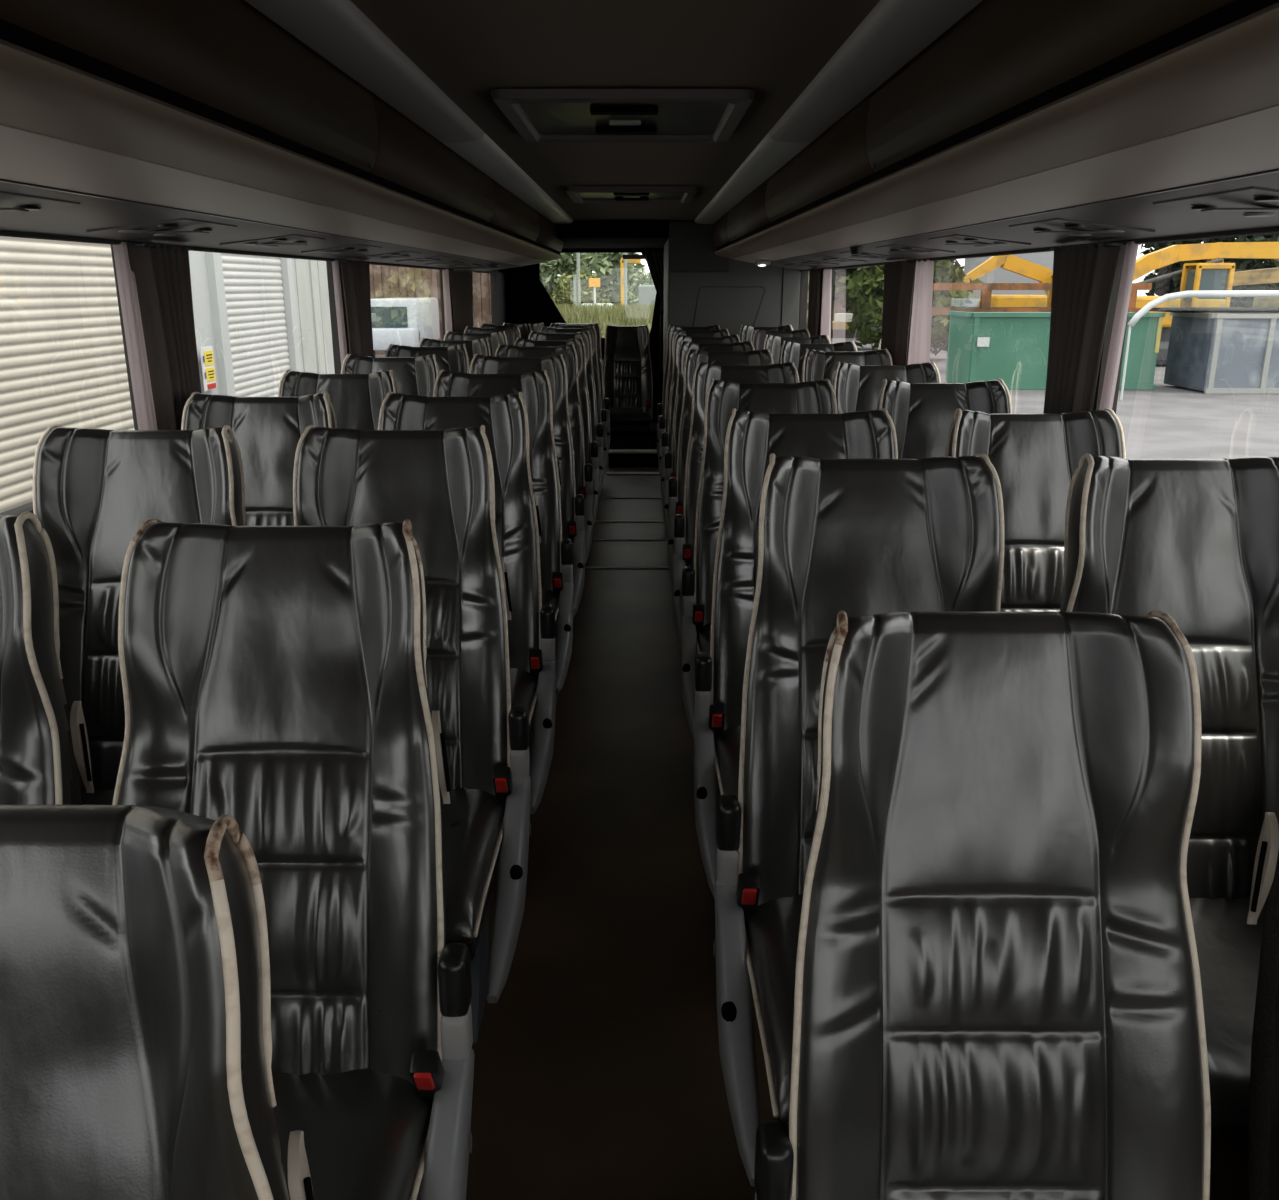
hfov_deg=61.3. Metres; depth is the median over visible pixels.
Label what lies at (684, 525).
seat
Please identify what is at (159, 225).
light
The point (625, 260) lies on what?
fence post
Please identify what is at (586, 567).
trim
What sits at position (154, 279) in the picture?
window curtain
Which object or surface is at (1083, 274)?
window curtain
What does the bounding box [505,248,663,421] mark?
window frame
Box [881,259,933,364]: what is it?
window curtain
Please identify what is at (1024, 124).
luggage rack
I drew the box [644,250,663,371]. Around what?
pillar
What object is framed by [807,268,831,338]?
window curtain
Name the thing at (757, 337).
seat
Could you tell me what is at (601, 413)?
seat
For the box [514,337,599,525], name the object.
seat
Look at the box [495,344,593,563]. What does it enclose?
seat
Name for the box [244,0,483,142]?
rail
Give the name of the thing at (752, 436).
seat
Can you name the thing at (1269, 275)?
excavator
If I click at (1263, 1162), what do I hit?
seat
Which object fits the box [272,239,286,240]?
light
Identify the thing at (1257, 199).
light
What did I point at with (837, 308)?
warehouse
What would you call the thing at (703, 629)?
seat cushion
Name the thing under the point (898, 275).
drape
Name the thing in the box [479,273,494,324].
window
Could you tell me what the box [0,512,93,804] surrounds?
seat
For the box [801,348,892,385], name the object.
seat
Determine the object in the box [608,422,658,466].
stairs
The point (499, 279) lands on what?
wall
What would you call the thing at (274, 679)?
seat
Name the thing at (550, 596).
seat cushion
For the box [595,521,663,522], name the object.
trim
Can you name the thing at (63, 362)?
roller shutter
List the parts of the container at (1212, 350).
panel, rib frame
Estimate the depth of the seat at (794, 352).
6.06 m
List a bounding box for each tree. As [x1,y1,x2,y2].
[540,253,645,306]
[833,259,963,312]
[834,260,983,355]
[1138,233,1278,306]
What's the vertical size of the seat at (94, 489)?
1.204 m
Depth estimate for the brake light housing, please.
11.39 m
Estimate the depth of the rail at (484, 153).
4.85 m
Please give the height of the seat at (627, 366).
1.216 m
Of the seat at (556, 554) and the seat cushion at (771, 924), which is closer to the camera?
the seat cushion at (771, 924)
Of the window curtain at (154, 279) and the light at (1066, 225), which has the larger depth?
the window curtain at (154, 279)
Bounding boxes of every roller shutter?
[0,236,134,512]
[221,253,289,396]
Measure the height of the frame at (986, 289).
2.935 m
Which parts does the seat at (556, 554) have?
backrest, panel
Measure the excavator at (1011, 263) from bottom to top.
4.310 m
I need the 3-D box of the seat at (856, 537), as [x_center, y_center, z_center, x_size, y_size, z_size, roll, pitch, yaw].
[0.407,0.396,1.834,0.550,1.203,0.774,0,16,0]
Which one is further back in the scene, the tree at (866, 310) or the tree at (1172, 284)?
the tree at (1172, 284)
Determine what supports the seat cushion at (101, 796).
on the seat at (94, 489)
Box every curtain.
[113,242,201,429]
[332,260,373,367]
[442,269,473,332]
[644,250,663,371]
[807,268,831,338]
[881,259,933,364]
[1043,241,1138,413]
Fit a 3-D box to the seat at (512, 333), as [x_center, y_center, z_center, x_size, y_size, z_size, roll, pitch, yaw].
[-1.100,-1.392,7.978,0.504,1.205,0.766,0,16,0]
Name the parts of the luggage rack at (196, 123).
locker door, service panel, locker door, locker door, locker door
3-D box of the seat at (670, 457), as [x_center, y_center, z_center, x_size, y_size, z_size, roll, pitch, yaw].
[0.407,-0.791,5.922,0.550,1.202,0.779,0,16,0]
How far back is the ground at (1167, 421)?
24.44 m
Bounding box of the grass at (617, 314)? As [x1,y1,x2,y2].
[556,303,653,337]
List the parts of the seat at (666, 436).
panel, backrest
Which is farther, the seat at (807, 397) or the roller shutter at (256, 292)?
the roller shutter at (256, 292)
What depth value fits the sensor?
4.74 m
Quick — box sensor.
[850,247,862,253]
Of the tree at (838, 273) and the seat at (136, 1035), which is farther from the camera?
the tree at (838, 273)
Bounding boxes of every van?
[371,298,439,356]
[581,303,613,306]
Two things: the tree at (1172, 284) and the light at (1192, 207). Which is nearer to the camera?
the light at (1192, 207)
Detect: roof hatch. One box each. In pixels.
[491,89,754,142]
[564,186,697,203]
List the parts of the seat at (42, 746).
grab handle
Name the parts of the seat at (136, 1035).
grab handle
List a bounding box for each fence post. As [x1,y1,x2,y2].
[573,275,576,306]
[576,253,580,308]
[624,253,626,304]
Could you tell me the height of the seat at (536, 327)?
1.216 m
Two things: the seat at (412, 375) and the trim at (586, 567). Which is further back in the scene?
the trim at (586, 567)
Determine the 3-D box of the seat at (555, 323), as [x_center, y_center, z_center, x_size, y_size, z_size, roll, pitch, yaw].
[-0.630,-2.068,10.526,0.504,1.216,0.720,0,16,0]
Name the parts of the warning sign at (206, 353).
yellow panel, yellow panel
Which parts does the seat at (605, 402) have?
backrest, panel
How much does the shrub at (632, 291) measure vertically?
4.182 m
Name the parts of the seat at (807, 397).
panel, backrest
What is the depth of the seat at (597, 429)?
7.26 m
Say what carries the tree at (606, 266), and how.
on the ground at (1167, 421)
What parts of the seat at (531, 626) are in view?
backrest, grab handle, panel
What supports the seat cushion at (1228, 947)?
on the seat at (1195, 542)
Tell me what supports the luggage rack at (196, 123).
attached to the wall at (499, 279)
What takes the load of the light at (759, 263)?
attached to the luggage rack at (1024, 124)
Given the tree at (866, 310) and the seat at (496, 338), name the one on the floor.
the seat at (496, 338)
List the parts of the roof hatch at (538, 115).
hatch panel, release handle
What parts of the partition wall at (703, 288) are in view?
corner trim, head panel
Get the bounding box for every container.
[945,311,1164,389]
[1150,307,1278,393]
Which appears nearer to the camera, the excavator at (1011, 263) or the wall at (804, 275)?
the wall at (804, 275)
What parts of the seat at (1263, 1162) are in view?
grab handle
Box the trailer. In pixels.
[831,313,874,337]
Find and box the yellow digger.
[620,258,655,306]
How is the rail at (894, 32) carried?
attached to the ceiling
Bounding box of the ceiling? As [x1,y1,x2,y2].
[350,0,879,219]
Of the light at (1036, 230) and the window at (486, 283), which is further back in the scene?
the window at (486, 283)
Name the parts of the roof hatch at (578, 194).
release handle, hatch panel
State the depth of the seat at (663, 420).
7.69 m
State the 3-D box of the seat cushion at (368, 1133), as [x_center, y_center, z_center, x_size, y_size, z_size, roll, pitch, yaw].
[-0.535,0.800,1.367,0.486,0.123,0.500,0,16,0]
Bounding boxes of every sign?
[200,346,216,390]
[589,278,599,303]
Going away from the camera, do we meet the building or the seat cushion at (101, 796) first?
the seat cushion at (101, 796)
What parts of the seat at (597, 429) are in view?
backrest, panel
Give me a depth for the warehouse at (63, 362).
8.73 m
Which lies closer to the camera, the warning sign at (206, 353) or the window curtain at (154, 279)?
the window curtain at (154, 279)
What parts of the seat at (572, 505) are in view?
backrest, panel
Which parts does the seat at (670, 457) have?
panel, backrest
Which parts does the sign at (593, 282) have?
sign panel, post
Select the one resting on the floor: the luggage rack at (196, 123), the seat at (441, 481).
the seat at (441, 481)
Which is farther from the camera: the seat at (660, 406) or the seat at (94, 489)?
the seat at (660, 406)
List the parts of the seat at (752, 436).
panel, backrest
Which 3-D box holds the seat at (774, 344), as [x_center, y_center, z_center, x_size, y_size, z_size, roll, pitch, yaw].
[1.000,-1.029,6.744,0.504,1.200,0.787,0,16,0]
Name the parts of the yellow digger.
arm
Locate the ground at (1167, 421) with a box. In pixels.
[375,338,1278,458]
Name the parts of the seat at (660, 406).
panel, backrest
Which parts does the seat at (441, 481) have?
backrest, pedestal leg, seat frame, grab handle, panel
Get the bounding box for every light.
[13,206,41,209]
[158,224,178,226]
[193,229,212,231]
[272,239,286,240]
[755,261,770,266]
[1033,229,1051,231]
[1064,224,1084,226]
[1190,206,1218,209]
[1253,197,1278,201]
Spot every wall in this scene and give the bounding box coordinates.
[0,245,506,515]
[663,221,800,376]
[799,245,1129,413]
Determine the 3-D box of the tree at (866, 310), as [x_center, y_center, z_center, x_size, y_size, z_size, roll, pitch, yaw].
[10.535,-11.739,42.770,5.588,5.112,5.113,1,16,2]
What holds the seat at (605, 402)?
on the floor
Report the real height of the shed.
6.600 m
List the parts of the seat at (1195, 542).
backrest, seat frame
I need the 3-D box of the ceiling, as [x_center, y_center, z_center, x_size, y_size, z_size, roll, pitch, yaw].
[-0.045,-1.494,3.314,1.320,0.012,11.400,0,16,0]
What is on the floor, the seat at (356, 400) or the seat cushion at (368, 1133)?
the seat at (356, 400)
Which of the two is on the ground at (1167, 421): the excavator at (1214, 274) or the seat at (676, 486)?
the excavator at (1214, 274)
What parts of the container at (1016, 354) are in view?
rib frame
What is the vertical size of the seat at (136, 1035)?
1.203 m
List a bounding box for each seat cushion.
[81,788,114,804]
[272,1069,432,1199]
[440,788,505,944]
[510,668,537,728]
[541,588,558,623]
[609,407,651,423]
[697,623,710,653]
[714,725,740,796]
[744,895,802,1123]
[1189,896,1267,1128]
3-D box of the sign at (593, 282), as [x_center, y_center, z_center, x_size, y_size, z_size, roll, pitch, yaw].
[-1.595,-9.914,38.759,0.400,3.130,0.110,0,16,0]
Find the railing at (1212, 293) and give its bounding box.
[1120,290,1278,400]
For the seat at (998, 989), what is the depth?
1.30 m
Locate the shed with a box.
[963,251,1053,306]
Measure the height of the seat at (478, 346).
1.200 m
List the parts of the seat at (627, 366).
backrest, seat frame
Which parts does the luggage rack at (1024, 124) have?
locker door, locker door, locker door, service panel, locker door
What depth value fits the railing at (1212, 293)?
27.48 m
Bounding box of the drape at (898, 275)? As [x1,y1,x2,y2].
[881,260,915,364]
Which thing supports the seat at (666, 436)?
on the floor
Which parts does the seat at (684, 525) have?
panel, backrest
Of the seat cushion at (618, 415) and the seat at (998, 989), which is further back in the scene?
the seat cushion at (618, 415)
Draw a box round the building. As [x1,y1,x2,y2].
[369,264,480,354]
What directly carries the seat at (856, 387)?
on the floor
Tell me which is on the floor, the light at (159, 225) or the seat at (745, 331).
the seat at (745, 331)
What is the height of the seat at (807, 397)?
1.203 m
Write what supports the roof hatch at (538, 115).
attached to the ceiling
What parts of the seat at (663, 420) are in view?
panel, backrest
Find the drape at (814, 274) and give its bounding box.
[807,269,820,336]
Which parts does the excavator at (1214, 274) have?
cab glass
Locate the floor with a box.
[466,447,1249,1199]
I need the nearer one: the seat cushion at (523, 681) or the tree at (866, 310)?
the seat cushion at (523, 681)
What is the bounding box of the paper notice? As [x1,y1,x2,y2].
[977,337,989,346]
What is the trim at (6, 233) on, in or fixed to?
attached to the wall at (499, 279)
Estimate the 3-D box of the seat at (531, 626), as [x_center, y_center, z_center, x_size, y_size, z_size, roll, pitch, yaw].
[-0.512,0.056,3.019,0.550,1.202,0.778,0,16,0]
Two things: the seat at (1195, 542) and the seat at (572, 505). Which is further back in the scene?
the seat at (572, 505)
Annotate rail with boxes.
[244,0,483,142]
[442,133,572,223]
[695,133,810,223]
[769,0,982,142]
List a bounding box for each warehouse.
[0,236,334,512]
[832,269,858,320]
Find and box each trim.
[0,230,497,273]
[555,219,694,247]
[585,566,669,568]
[592,539,667,540]
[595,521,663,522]
[603,497,661,498]
[607,472,659,474]
[608,449,656,453]
[799,226,1278,271]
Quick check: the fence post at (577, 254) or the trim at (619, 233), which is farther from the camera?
the fence post at (577, 254)
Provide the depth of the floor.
2.49 m
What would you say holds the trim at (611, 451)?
on the stairs
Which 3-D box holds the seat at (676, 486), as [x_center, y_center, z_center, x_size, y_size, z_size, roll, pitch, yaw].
[0.407,-0.554,5.104,0.550,1.206,0.764,0,16,0]
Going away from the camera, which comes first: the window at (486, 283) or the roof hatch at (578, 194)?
the roof hatch at (578, 194)
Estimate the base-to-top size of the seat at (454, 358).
1.207 m
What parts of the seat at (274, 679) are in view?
grab handle, panel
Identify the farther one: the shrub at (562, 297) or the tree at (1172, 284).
the tree at (1172, 284)
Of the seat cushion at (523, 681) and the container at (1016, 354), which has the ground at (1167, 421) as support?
the container at (1016, 354)
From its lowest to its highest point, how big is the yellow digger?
3.975 m
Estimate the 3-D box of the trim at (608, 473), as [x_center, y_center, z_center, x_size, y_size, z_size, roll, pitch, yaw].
[-0.040,-1.046,8.924,0.460,0.010,0.100,0,16,0]
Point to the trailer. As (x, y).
(840, 327)
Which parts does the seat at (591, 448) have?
backrest, panel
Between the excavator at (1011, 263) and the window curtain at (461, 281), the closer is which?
the window curtain at (461, 281)
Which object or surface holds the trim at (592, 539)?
on the floor
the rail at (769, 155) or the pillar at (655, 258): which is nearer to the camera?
the rail at (769, 155)
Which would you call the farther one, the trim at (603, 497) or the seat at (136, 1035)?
the trim at (603, 497)
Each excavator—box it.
[963,255,1052,306]
[1133,242,1278,365]
[1232,267,1278,306]
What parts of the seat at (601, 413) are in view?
backrest, panel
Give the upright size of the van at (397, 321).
2.400 m
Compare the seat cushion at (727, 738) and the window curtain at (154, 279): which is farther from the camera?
the window curtain at (154, 279)
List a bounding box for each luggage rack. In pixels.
[0,0,563,271]
[713,0,1278,269]
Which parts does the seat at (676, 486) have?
panel, backrest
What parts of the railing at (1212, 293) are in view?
post, white frame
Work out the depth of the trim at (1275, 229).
2.76 m
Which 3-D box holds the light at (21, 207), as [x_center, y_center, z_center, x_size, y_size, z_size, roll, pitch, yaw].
[-1.165,-0.745,2.054,0.052,0.005,0.052,0,16,0]
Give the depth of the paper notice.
30.63 m
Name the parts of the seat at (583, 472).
backrest, panel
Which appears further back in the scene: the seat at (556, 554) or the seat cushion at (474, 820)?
the seat at (556, 554)
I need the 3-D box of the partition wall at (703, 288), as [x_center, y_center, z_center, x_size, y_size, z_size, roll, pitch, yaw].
[0.784,-2.387,9.960,1.112,1.995,1.840,0,16,0]
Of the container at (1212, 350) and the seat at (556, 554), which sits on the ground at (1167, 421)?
the container at (1212, 350)
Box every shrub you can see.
[549,268,614,308]
[618,264,652,304]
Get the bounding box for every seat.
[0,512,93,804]
[0,805,313,1199]
[33,425,245,804]
[112,519,474,1199]
[181,392,336,525]
[278,370,398,429]
[293,425,530,1042]
[341,354,438,396]
[378,392,556,813]
[385,344,469,372]
[418,337,490,366]
[433,370,574,694]
[443,331,507,355]
[464,326,520,345]
[469,354,585,640]
[481,323,531,338]
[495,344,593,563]
[503,323,543,331]
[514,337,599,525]
[528,331,603,495]
[540,326,607,470]
[550,323,610,454]
[555,323,594,325]
[603,325,652,442]
[656,325,720,455]
[658,328,729,478]
[660,334,740,504]
[663,341,754,536]
[667,348,773,575]
[672,361,798,642]
[680,379,836,738]
[692,408,897,898]
[713,453,1003,1186]
[739,325,792,341]
[750,328,809,349]
[754,610,1210,1199]
[763,334,830,363]
[780,341,856,381]
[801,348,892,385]
[833,361,940,413]
[876,379,1011,458]
[945,408,1125,611]
[1060,453,1278,1136]
[1247,812,1278,1199]
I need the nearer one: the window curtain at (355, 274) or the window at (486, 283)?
the window curtain at (355, 274)
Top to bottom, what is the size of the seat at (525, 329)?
1.198 m
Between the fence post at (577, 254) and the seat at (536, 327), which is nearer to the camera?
the seat at (536, 327)
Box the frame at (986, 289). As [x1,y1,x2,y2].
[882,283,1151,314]
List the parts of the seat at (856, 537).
panel, backrest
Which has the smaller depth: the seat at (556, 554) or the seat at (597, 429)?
the seat at (556, 554)
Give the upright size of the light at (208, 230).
0.005 m
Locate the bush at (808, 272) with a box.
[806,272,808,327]
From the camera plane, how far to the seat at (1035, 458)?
2.77 m

